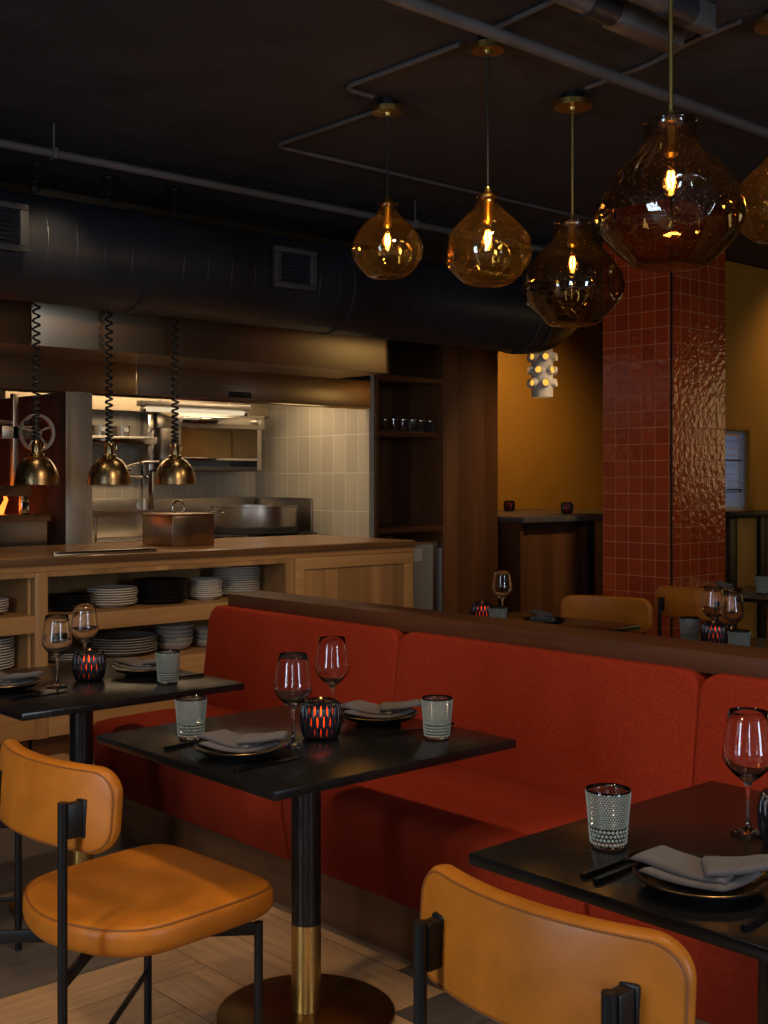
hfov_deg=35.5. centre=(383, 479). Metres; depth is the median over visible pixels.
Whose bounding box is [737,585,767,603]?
dining table
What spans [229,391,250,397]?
nameplate
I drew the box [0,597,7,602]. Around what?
dinner plate
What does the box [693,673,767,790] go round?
cushion
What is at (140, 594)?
dinner plate
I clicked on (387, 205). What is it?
socket
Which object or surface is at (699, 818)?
dining table
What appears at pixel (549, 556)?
counter
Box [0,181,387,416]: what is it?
extractor hood
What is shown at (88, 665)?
candle holder
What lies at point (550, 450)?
wall
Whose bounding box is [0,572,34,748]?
base cabinet
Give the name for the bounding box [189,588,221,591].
plate
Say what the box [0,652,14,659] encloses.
dinner plate
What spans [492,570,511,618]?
wine glass
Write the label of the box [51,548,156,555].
tray
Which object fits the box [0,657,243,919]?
dining table
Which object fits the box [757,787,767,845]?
candle holder
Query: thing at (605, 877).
fork
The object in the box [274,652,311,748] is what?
wine glass
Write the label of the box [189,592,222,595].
plate
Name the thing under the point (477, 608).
candle holder
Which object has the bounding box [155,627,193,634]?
serving bowl
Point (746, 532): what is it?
counter
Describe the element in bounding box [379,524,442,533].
shelf
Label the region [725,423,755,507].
trim
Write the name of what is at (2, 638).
dinner plate
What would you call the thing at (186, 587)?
dinner plate
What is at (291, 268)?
air register
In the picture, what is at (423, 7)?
ceiling pipe
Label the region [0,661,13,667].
dinner plate
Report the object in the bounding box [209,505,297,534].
pan
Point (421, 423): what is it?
glass
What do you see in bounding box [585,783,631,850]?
tumbler
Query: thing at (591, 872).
fork
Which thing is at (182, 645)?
serving bowl
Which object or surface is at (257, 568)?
dinner plate
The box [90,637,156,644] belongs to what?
platter
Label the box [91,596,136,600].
dinner plate
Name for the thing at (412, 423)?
glass
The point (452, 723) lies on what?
table knife
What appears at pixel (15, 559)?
countertop
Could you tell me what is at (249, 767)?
table knife
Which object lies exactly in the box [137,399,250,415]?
tube light
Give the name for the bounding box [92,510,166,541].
shelf
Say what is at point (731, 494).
window
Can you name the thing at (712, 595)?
wine glass
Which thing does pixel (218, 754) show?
dinner plate
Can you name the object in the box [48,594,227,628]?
shelf
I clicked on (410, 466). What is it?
shelving unit
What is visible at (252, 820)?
seat cushion
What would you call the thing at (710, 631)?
candle holder
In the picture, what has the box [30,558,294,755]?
open shelving unit
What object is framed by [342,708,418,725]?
dinner plate
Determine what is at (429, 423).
glass
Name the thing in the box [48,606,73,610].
dinner plate
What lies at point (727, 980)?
seat cushion
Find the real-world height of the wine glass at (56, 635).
0.240 m
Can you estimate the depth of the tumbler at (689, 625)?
5.09 m
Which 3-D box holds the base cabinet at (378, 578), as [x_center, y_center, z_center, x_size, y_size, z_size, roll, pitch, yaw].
[-0.510,0.961,8.022,0.988,0.968,1.005,0,0,-42]
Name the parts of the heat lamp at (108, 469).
lamp shade, coil cord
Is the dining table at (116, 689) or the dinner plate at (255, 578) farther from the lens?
the dinner plate at (255, 578)
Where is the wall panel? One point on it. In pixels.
(471, 374)
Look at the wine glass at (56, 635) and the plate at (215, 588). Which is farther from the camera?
the plate at (215, 588)
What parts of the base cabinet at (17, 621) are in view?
panel, frame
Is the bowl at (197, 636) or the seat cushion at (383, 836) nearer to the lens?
the seat cushion at (383, 836)
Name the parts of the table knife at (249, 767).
handle, blade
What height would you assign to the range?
1.300 m
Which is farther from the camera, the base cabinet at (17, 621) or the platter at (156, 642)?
the platter at (156, 642)
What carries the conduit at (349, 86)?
attached to the ceiling
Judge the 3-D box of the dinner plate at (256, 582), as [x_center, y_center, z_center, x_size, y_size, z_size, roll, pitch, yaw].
[-0.909,0.639,7.391,0.298,0.028,0.298,0,0,-6]
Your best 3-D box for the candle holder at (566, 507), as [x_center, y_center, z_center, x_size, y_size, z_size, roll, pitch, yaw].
[1.696,0.257,11.127,0.114,0.104,0.114,0,0,-37]
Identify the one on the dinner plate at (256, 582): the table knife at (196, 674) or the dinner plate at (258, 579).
the dinner plate at (258, 579)
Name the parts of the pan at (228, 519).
handle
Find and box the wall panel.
[446,346,497,613]
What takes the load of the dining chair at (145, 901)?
on the floor
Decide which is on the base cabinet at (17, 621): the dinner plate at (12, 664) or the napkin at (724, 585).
the dinner plate at (12, 664)
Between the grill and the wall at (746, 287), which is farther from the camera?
the wall at (746, 287)
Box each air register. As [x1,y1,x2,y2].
[0,200,28,252]
[271,245,316,291]
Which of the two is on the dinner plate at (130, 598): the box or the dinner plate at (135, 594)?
the dinner plate at (135, 594)
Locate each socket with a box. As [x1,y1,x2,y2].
[28,440,43,455]
[101,442,116,456]
[168,443,181,457]
[381,196,393,227]
[480,187,494,224]
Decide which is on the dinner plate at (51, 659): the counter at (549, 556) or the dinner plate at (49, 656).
the dinner plate at (49, 656)
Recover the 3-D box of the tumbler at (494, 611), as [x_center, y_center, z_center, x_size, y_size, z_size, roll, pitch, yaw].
[0.525,0.640,5.538,0.088,0.109,0.088,0,0,10]
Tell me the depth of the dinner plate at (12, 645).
6.21 m
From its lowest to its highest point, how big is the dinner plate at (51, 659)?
0.028 m
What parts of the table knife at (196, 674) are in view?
handle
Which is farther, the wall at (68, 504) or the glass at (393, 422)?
the glass at (393, 422)
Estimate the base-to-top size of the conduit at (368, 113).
0.021 m
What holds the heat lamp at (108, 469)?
hanging from the ceiling
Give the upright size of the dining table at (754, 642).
0.750 m
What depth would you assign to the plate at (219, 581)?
7.07 m
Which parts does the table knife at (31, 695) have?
handle, blade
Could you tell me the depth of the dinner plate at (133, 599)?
6.63 m
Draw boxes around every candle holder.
[72,649,105,681]
[300,697,341,740]
[471,602,492,616]
[504,500,514,510]
[561,502,572,512]
[700,621,728,643]
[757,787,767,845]
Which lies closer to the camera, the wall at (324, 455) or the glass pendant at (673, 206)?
the glass pendant at (673, 206)
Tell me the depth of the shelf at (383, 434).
9.61 m
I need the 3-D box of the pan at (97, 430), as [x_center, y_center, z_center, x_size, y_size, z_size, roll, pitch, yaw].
[-2.159,-0.364,9.095,0.148,0.096,0.150,0,0,-42]
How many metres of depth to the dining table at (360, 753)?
3.21 m
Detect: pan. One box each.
[92,425,107,435]
[112,426,130,436]
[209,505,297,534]
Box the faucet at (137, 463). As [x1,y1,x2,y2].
[126,460,158,478]
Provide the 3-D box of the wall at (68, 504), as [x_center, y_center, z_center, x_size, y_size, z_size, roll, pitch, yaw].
[-2.417,0.445,8.130,0.185,2.000,1.470,0,0,-42]
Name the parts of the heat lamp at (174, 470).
lamp shade, coil cord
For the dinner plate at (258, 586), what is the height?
0.028 m
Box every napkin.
[0,671,43,686]
[112,657,156,670]
[197,729,288,752]
[341,699,420,718]
[528,610,555,621]
[630,845,767,891]
[714,581,734,589]
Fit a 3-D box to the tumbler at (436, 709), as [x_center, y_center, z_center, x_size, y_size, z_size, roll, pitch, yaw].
[0.143,0.640,3.235,0.088,0.109,0.088,0,0,41]
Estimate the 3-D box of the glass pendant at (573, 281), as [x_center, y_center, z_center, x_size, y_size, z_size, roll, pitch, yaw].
[0.857,-1.230,5.465,0.458,1.049,0.451,0,0,-42]
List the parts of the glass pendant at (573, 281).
rod, lamp shade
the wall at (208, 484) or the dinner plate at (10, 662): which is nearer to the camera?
the dinner plate at (10, 662)
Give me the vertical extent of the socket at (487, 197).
0.145 m
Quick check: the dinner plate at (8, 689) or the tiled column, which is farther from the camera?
the tiled column
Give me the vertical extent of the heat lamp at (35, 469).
1.782 m
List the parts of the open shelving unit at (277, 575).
panel, panel, panel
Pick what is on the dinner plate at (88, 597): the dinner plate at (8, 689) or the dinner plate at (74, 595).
the dinner plate at (74, 595)
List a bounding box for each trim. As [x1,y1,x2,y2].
[670,272,672,637]
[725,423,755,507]
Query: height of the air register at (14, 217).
0.235 m
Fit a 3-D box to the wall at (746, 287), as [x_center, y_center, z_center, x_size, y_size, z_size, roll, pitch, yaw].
[4.421,-0.155,11.633,6.050,3.200,0.750,0,0,-42]
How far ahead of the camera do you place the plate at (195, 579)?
7.19 m
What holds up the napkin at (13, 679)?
on the dinner plate at (8, 689)
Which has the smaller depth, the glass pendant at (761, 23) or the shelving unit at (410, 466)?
the glass pendant at (761, 23)
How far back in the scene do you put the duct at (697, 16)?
4.31 m
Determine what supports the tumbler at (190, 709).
on the dining table at (360, 753)
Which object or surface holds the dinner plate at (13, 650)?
on the dinner plate at (13, 653)
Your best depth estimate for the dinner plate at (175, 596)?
6.83 m
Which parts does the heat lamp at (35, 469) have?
lamp shade, coil cord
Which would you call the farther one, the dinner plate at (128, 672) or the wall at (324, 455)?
the wall at (324, 455)
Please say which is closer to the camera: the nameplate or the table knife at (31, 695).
the table knife at (31, 695)
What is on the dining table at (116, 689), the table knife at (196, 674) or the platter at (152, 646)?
the table knife at (196, 674)
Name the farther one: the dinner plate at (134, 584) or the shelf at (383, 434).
the shelf at (383, 434)
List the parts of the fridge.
door, handle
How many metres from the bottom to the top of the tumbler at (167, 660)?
0.109 m
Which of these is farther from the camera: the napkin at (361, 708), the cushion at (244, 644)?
the cushion at (244, 644)
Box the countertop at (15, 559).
[0,535,415,573]
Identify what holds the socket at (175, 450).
attached to the heat lamp at (174, 470)
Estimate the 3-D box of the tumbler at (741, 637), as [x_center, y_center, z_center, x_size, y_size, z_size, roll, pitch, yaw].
[1.384,0.640,4.676,0.088,0.109,0.088,0,0,25]
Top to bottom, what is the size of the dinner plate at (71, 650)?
0.028 m
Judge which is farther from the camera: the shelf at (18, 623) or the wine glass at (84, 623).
the shelf at (18, 623)
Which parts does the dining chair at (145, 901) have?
backrest, leg, seat rail, seat rail, seat, leg, leg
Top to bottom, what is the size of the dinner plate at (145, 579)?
0.028 m
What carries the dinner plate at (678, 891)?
on the dining table at (699, 818)
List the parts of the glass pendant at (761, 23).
lamp shade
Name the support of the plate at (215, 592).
on the plate at (219, 593)
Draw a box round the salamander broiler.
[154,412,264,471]
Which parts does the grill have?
wheel post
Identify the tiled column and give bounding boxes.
[603,242,724,637]
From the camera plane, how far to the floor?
3.53 m
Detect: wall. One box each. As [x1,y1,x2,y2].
[0,391,91,544]
[92,411,254,537]
[255,375,373,537]
[498,325,602,510]
[725,260,767,511]
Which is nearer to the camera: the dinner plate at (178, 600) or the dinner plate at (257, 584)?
the dinner plate at (178, 600)
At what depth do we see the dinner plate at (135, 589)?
6.64 m
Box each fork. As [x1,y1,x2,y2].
[163,739,204,749]
[580,849,644,878]
[593,861,637,883]
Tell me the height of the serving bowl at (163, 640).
0.052 m
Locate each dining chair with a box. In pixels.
[0,739,272,1023]
[0,820,21,950]
[413,864,696,1023]
[560,595,652,633]
[654,585,728,635]
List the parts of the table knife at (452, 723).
blade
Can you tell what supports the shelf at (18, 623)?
attached to the base cabinet at (17, 621)
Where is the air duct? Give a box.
[0,188,577,353]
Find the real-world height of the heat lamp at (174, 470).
1.782 m
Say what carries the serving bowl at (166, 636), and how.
on the serving bowl at (163, 640)
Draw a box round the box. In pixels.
[142,500,214,546]
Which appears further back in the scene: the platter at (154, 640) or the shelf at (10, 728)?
the platter at (154, 640)
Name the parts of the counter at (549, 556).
steel frame, panel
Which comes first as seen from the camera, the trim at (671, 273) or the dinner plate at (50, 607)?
the dinner plate at (50, 607)
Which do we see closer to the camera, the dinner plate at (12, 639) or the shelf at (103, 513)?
the dinner plate at (12, 639)
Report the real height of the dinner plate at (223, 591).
0.028 m
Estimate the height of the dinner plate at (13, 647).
0.028 m
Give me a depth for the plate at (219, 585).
7.07 m
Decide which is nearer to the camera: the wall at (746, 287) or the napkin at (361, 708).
the napkin at (361, 708)
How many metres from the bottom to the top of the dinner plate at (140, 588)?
0.028 m
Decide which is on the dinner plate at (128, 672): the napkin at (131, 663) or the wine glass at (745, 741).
the napkin at (131, 663)
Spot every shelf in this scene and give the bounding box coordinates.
[0,611,34,635]
[0,667,34,744]
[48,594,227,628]
[48,639,205,736]
[92,436,156,459]
[379,374,442,388]
[379,430,442,439]
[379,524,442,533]
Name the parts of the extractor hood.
filler panel, panel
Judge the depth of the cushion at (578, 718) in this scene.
3.78 m
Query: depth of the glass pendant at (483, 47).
4.73 m
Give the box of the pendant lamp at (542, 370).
[527,348,557,397]
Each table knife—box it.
[9,690,67,699]
[152,673,203,681]
[233,756,298,772]
[394,722,453,733]
[740,911,767,930]
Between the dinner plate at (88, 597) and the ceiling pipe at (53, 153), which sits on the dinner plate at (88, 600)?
the dinner plate at (88, 597)
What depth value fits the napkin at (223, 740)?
3.01 m
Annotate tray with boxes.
[51,548,156,555]
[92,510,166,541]
[154,467,254,471]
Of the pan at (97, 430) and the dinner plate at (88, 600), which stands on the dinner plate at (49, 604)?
the dinner plate at (88, 600)
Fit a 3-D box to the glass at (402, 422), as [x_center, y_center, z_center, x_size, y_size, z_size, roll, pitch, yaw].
[0.153,-0.434,9.566,0.070,0.098,0.070,0,0,-42]
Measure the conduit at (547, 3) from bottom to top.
0.021 m
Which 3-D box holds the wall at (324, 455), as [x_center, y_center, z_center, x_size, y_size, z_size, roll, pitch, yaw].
[-0.592,-0.155,9.784,0.050,3.200,1.480,0,0,-42]
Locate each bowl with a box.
[155,622,192,630]
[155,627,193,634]
[155,631,193,638]
[156,635,193,642]
[157,640,192,649]
[193,638,206,646]
[194,626,207,634]
[194,633,206,639]
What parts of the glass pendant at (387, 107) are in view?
cord, lamp shade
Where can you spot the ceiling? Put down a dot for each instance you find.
(204, 89)
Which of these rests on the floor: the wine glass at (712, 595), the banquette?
the banquette
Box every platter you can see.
[87,644,156,652]
[88,639,156,647]
[88,641,157,649]
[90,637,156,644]
[93,631,156,641]
[105,646,156,656]
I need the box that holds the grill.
[0,393,54,546]
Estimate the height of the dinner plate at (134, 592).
0.028 m
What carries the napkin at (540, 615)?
on the dinner plate at (558, 620)
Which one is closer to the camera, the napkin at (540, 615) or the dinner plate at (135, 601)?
the napkin at (540, 615)
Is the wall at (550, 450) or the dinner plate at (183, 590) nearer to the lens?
the dinner plate at (183, 590)
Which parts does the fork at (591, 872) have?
handle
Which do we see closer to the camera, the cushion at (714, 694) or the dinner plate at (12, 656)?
the cushion at (714, 694)
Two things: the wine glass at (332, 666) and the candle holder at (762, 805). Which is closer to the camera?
the candle holder at (762, 805)
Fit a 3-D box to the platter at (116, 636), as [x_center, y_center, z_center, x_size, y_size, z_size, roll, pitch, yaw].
[-1.490,0.901,6.845,0.392,0.032,0.392,0,0,18]
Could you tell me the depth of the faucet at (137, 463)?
9.40 m
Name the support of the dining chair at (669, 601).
on the floor
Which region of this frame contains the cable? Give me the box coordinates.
[584,18,741,89]
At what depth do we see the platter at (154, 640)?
6.70 m
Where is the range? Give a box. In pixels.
[92,497,328,542]
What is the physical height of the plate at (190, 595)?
0.028 m
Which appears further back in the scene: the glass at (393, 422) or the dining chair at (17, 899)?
the glass at (393, 422)
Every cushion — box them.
[93,705,290,860]
[204,605,408,711]
[282,763,589,915]
[394,632,712,803]
[589,904,757,1023]
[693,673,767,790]
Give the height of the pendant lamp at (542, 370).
1.064 m
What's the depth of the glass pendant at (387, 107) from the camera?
5.53 m
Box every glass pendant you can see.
[352,97,422,279]
[447,35,531,287]
[522,91,624,327]
[594,0,745,271]
[739,9,767,243]
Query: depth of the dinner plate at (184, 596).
6.82 m
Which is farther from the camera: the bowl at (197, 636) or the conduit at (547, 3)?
the bowl at (197, 636)
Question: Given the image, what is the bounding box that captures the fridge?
[403,539,441,610]
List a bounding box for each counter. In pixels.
[498,509,602,615]
[725,510,767,638]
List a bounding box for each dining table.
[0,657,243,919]
[97,702,515,1023]
[469,781,767,1023]
[506,611,640,631]
[680,634,767,648]
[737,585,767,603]
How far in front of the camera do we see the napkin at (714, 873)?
2.02 m
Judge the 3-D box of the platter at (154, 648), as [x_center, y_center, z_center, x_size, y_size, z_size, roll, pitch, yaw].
[-1.489,0.974,6.840,0.392,0.032,0.392,0,0,-4]
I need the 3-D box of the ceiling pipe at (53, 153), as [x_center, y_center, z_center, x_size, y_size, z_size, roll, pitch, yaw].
[-1.363,-1.666,6.138,9.800,0.176,0.054,0,0,-42]
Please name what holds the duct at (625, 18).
attached to the ceiling
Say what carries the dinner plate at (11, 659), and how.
on the dinner plate at (10, 662)
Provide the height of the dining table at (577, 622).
0.750 m
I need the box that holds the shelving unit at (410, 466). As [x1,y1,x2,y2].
[374,340,445,611]
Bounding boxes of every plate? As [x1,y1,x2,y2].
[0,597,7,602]
[0,635,13,641]
[0,638,14,644]
[0,641,14,647]
[0,644,13,650]
[0,646,14,653]
[0,649,14,656]
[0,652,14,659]
[0,655,13,661]
[0,658,13,664]
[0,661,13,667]
[0,663,13,670]
[0,677,41,692]
[48,592,91,598]
[48,596,91,601]
[48,599,90,604]
[48,601,90,607]
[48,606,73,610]
[48,647,89,656]
[48,655,72,658]
[48,657,71,662]
[86,585,136,591]
[87,588,137,593]
[87,591,137,596]
[90,598,137,603]
[91,593,136,598]
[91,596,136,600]
[91,600,136,607]
[111,663,157,676]
[132,577,187,582]
[132,580,188,585]
[132,583,187,587]
[133,584,187,589]
[136,593,187,597]
[136,595,187,599]
[137,586,187,591]
[137,591,187,595]
[137,597,187,603]
[138,589,188,593]
[188,577,221,581]
[188,582,221,585]
[188,584,221,587]
[188,586,221,589]
[188,590,221,593]
[188,594,221,599]
[189,580,222,583]
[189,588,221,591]
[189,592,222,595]
[194,739,284,761]
[212,567,260,571]
[212,569,259,573]
[212,572,259,576]
[212,574,260,578]
[214,565,259,569]
[221,576,260,580]
[221,581,259,585]
[221,583,259,587]
[221,588,259,592]
[222,578,259,583]
[222,585,259,590]
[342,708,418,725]
[520,617,566,623]
[633,853,767,903]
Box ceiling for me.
[0,0,767,325]
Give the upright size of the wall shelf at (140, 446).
0.175 m
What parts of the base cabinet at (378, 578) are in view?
panel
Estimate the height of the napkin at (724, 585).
0.045 m
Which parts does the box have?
ring handle, lid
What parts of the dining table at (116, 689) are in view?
plate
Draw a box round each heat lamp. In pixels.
[13,162,59,484]
[87,175,130,484]
[154,188,195,484]
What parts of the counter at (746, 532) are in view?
post, rail, panel, post, wood panel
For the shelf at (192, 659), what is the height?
0.345 m
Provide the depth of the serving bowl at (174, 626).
6.97 m
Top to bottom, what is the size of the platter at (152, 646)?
0.032 m
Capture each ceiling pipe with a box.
[0,123,544,251]
[383,0,767,138]
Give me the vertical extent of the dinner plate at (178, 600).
0.028 m
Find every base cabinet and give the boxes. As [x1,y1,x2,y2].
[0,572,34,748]
[294,552,412,607]
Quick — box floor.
[0,740,499,1023]
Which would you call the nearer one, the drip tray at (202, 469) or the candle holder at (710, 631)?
the candle holder at (710, 631)
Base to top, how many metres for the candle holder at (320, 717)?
0.104 m
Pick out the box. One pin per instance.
(171, 529)
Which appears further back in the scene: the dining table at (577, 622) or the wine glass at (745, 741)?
the dining table at (577, 622)
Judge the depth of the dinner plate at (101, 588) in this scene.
6.80 m
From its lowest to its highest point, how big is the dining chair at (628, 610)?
0.833 m
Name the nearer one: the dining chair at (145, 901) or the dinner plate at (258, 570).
the dining chair at (145, 901)
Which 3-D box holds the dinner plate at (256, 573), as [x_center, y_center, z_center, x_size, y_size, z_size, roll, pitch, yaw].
[-0.911,0.584,7.399,0.298,0.028,0.298,0,0,44]
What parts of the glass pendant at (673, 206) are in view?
lamp shade, rod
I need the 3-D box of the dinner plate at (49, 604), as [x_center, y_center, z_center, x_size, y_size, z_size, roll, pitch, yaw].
[-1.723,0.682,6.554,0.245,0.026,0.245,0,0,12]
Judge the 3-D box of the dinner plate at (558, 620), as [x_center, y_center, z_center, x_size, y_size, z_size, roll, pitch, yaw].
[0.763,0.680,5.753,0.227,0.028,0.227,0,0,-42]
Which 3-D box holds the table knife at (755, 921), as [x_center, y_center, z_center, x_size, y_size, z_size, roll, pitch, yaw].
[0.628,0.689,1.925,0.017,0.008,0.212,0,0,45]
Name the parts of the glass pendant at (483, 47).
cord, lamp shade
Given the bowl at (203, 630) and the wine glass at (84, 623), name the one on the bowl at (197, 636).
the bowl at (203, 630)
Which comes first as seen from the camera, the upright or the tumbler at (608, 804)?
the tumbler at (608, 804)
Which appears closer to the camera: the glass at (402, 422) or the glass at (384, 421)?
the glass at (384, 421)
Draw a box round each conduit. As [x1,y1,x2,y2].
[277,110,593,221]
[346,41,461,98]
[494,0,554,27]
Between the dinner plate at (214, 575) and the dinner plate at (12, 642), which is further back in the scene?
the dinner plate at (214, 575)
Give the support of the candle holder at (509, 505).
on the counter at (549, 556)
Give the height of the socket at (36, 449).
0.092 m
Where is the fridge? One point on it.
(427, 557)
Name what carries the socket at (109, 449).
attached to the heat lamp at (108, 469)
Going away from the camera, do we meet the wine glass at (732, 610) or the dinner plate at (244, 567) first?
the wine glass at (732, 610)
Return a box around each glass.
[41,614,71,688]
[71,603,98,648]
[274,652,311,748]
[315,636,349,721]
[380,418,388,429]
[390,419,397,430]
[399,419,407,430]
[408,420,416,430]
[417,420,425,431]
[426,420,433,431]
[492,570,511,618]
[701,586,722,620]
[719,590,744,628]
[722,707,767,837]
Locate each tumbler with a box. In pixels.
[155,649,180,683]
[175,695,206,739]
[421,695,452,739]
[489,606,506,617]
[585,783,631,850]
[679,616,699,640]
[728,629,750,645]
[754,575,767,593]
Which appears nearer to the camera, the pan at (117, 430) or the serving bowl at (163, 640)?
the serving bowl at (163, 640)
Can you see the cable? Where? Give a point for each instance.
(737, 22)
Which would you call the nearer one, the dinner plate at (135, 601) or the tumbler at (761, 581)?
the dinner plate at (135, 601)
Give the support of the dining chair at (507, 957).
on the floor
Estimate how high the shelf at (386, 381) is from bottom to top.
0.045 m
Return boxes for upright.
[143,412,153,509]
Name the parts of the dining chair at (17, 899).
seat rail, leg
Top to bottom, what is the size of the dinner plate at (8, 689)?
0.028 m
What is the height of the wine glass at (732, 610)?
0.240 m
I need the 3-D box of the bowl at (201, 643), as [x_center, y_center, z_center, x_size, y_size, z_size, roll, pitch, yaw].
[-1.056,0.966,7.154,0.160,0.047,0.160,0,0,-9]
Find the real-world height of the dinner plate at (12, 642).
0.028 m
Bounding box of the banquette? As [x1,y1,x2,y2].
[93,591,767,1023]
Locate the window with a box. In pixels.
[725,431,744,509]

